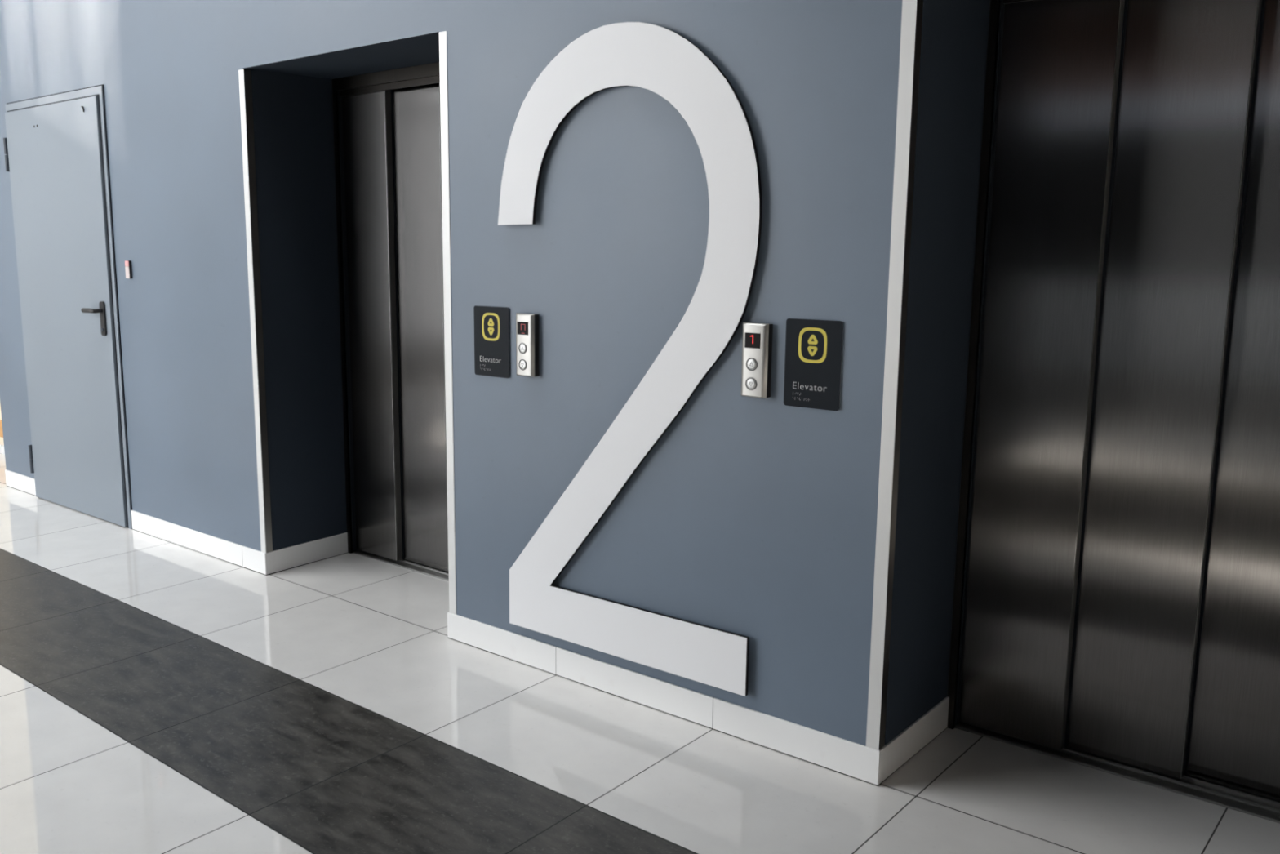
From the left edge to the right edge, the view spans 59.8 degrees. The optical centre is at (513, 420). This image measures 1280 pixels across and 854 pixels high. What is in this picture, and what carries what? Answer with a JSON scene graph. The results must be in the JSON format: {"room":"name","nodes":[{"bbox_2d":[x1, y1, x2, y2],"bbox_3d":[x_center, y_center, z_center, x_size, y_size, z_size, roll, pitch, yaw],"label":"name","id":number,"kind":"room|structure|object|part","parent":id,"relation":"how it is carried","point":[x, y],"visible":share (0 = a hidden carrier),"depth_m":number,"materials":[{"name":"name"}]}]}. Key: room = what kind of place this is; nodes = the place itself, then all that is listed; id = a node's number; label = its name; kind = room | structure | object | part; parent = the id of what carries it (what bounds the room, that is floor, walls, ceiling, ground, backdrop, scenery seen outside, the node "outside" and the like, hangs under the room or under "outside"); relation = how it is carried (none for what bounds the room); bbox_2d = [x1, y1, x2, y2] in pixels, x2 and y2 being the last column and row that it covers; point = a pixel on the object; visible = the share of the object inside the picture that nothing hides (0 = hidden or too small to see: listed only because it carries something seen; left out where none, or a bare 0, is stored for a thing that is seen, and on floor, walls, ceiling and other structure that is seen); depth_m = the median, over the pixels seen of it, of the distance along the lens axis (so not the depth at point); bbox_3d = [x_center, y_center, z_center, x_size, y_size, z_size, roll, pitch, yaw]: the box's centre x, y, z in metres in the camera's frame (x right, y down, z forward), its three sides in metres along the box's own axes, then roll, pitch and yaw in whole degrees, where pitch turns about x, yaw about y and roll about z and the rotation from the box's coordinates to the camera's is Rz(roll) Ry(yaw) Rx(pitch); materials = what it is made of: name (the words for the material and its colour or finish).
{"room":"elevator lobby","nodes":[
{"label":"elevator lobby","id":0,"kind":"room"},
{"bbox_2d":[131,510,266,575],"bbox_3d":[-1.470,0.551,5.085,1.135,0.097,0.007,8,13,42],"label":"baseboard","id":1,"kind":"structure","parent":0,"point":[235,553],"depth_m":5.04,"materials":[{"name":"white tile"}]},
{"bbox_2d":[0,0,990,746],"bbox_3d":[0.631,-2.790,2.848,9.425,7.400,0.458,8,13,42],"label":"wall","id":2,"kind":"structure","parent":0,"point":[755,518],"depth_m":3.34,"materials":[{"name":"blue paint"}]},
{"bbox_2d":[4,469,35,495],"bbox_3d":[-2.812,0.354,6.307,0.409,0.097,0.007,8,13,42],"label":"baseboard","id":3,"kind":"structure","parent":2,"relation":"attached to","point":[24,483],"depth_m":6.31,"materials":[{"name":"white tile"}]},
{"bbox_2d":[3,84,132,528],"bbox_3d":[-2.282,-0.569,5.653,1.061,2.128,0.160,8,13,42],"label":"door","id":4,"kind":"structure","parent":2,"relation":"in","point":[55,145],"depth_m":5.58,"materials":[{"name":"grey paint"}]},
{"bbox_3d":[-2.054,-0.537,5.369,0.137,0.024,0.051,8,13,42],"label":"lever","id":5,"kind":"part","parent":4,"relation":"part of","materials":[{"name":"black plastic"}]},
{"bbox_3d":[-1.992,-0.496,5.357,0.043,0.167,0.009,8,13,42],"label":"handle plate","id":6,"kind":"part","parent":4,"relation":"part of","materials":[{"name":"black plastic"}]},
{"bbox_2d":[124,260,132,278],"bbox_3d":[-1.802,-0.708,5.168,0.036,0.084,0.015,8,13,42],"label":"wall switch","id":7,"kind":"object","parent":2,"relation":"attached to","point":[128,268],"visible":1,"depth_m":5.16,"materials":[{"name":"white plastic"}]},
{"bbox_2d":[238,69,272,552],"bbox_3d":[-1.062,-0.418,4.557,0.035,1.983,0.035,8,13,42],"label":"trim","id":8,"kind":"structure","parent":2,"relation":"attached to","point":[244,75],"depth_m":4.54,"materials":[{"name":"white metal"}]},
{"bbox_2d":[266,532,347,574],"bbox_3d":[-0.905,0.583,4.868,0.007,0.097,0.439,8,13,42],"label":"baseboard","id":9,"kind":"structure","parent":2,"relation":"attached to","point":[282,559],"depth_m":4.86,"materials":[{"name":"white tile"}]},
{"bbox_2d":[332,62,448,581],"bbox_3d":[-0.282,-0.385,4.558,1.127,2.100,0.200,8,13,42],"label":"door","id":10,"kind":"structure","parent":2,"relation":"in","point":[387,124],"depth_m":4.70,"materials":[{"name":"metal"}]},
{"bbox_3d":[-0.612,-0.428,4.787,0.280,2.086,0.034,8,13,42],"label":"panel","id":11,"kind":"part","parent":10,"relation":"part of","materials":[{"name":"metal"}]},
{"bbox_3d":[-0.269,0.645,4.729,1.097,0.010,0.178,8,13,42],"label":"sill","id":12,"kind":"part","parent":10,"relation":"part of","materials":[{"name":"metal"}]},
{"bbox_3d":[-0.388,-0.405,4.636,0.308,2.086,0.034,8,13,42],"label":"panel","id":13,"kind":"part","parent":10,"relation":"part of","materials":[{"name":"metal"}]},
{"bbox_2d":[439,31,456,613],"bbox_3d":[-0.212,-0.294,3.782,0.035,1.985,0.035,8,13,42],"label":"trim","id":14,"kind":"structure","parent":2,"relation":"attached to","point":[442,35],"depth_m":3.76,"materials":[{"name":"white metal"}]},
{"bbox_2d":[473,306,510,377],"bbox_3d":[-0.070,-0.260,3.630,0.158,0.230,0.007,8,13,42],"label":"sign","id":15,"kind":"object","parent":2,"relation":"attached to","point":[491,324],"visible":1,"depth_m":3.62,"materials":[{"name":"black plastic"}]},
{"bbox_3d":[-0.070,-0.261,3.631,0.157,0.230,0.004,8,13,42],"label":"backing plate","id":16,"kind":"part","parent":15,"relation":"part of","materials":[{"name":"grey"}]},
{"bbox_2d":[515,312,538,377],"bbox_3d":[0.042,-0.241,3.509,0.078,0.200,0.033,8,13,42],"label":"panel","id":17,"kind":"object","parent":2,"relation":"attached to","point":[526,324],"visible":1,"depth_m":3.49,"materials":[{"name":"silver metal"}]},
{"bbox_2d":[497,22,761,696],"bbox_3d":[0.308,-0.198,3.273,0.942,1.874,0.025,8,13,42],"label":"number","id":18,"kind":"object","parent":2,"relation":"attached to","point":[658,60],"depth_m":3.19,"materials":[{"name":"white plastic"}]},
{"bbox_2d":[447,611,880,786],"bbox_3d":[0.360,0.819,3.416,1.617,0.097,0.007,8,13,42],"label":"baseboard","id":19,"kind":"structure","parent":2,"relation":"attached to","point":[845,757],"depth_m":3.29,"materials":[{"name":"white tile"}]},
{"bbox_2d":[741,322,773,398],"bbox_3d":[0.649,-0.162,2.954,0.078,0.200,0.033,8,13,42],"label":"panel","id":20,"kind":"object","parent":2,"relation":"attached to","point":[757,340],"visible":1,"depth_m":2.94,"materials":[{"name":"silver metal"}]},
{"bbox_2d":[783,318,843,410],"bbox_3d":[0.776,-0.147,2.857,0.158,0.230,0.007,8,13,42],"label":"sign","id":21,"kind":"object","parent":2,"relation":"attached to","point":[813,348],"visible":1,"depth_m":2.85,"materials":[{"name":"black plastic"}]},
{"bbox_2d":[866,0,923,750],"bbox_3d":[0.943,-0.125,2.730,0.035,1.985,0.035,8,13,42],"label":"trim","id":22,"kind":"structure","parent":2,"relation":"attached to","point":[912,10],"depth_m":2.71,"materials":[{"name":"white metal"}]},
{"bbox_2d":[879,696,949,784],"bbox_3d":[1.108,0.876,3.045,0.007,0.097,0.456,8,13,42],"label":"baseboard","id":23,"kind":"structure","parent":2,"relation":"attached to","point":[899,750],"depth_m":3.03,"materials":[{"name":"white tile"}]},
{"bbox_2d":[947,0,1279,822],"bbox_3d":[1.737,-0.093,2.741,1.127,2.100,0.200,8,13,42],"label":"door","id":24,"kind":"structure","parent":2,"relation":"in","point":[1116,611],"depth_m":2.84,"materials":[{"name":"metal"}]},
{"bbox_3d":[1.737,-0.084,2.742,1.127,2.083,0.200,8,13,42],"label":"frame","id":25,"kind":"part","parent":24,"relation":"part of","materials":[{"name":"metal"}]},
{"bbox_3d":[1.406,-0.136,2.970,0.280,2.086,0.034,8,13,42],"label":"panel","id":26,"kind":"part","parent":24,"relation":"part of","materials":[{"name":"metal"}]},
{"bbox_3d":[1.750,0.938,2.912,1.097,0.010,0.178,8,13,42],"label":"sill","id":27,"kind":"part","parent":24,"relation":"part of","materials":[{"name":"metal"}]},
{"bbox_3d":[1.631,-0.112,2.819,0.308,2.086,0.034,8,13,42],"label":"panel","id":28,"kind":"part","parent":24,"relation":"part of","materials":[{"name":"metal"}]},
{"bbox_3d":[1.866,-0.087,2.659,0.308,2.086,0.034,8,13,42],"label":"panel","id":29,"kind":"part","parent":24,"relation":"part of","materials":[{"name":"metal"}]},
{"bbox_2d":[0,453,1279,853],"bbox_3d":[-4.156,1.211,1.953,14.400,0.120,10.050,8,13,42],"label":"floor","id":30,"kind":"structure","parent":0,"point":[157,695],"depth_m":3.06,"materials":[{"name":"white tile"}]},
{"bbox_2d":[0,404,4,453],"bbox_3d":[-4.425,-2.057,8.031,4.720,4.300,0.125,8,13,42],"label":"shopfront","id":31,"kind":"object","parent":30,"relation":"on","point":[2,442],"visible":0.02,"depth_m":7.41,"materials":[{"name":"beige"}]},
{"bbox_3d":[-4.417,-2.059,8.040,4.720,4.300,0.100,8,13,42],"label":"wall panel","id":32,"kind":"part","parent":31,"relation":"part of","materials":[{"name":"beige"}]},
{"bbox_3d":[-4.444,0.044,8.349,4.720,0.050,0.025,8,13,42],"label":"skirting","id":33,"kind":"part","parent":31,"relation":"part of","materials":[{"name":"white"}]}
]}

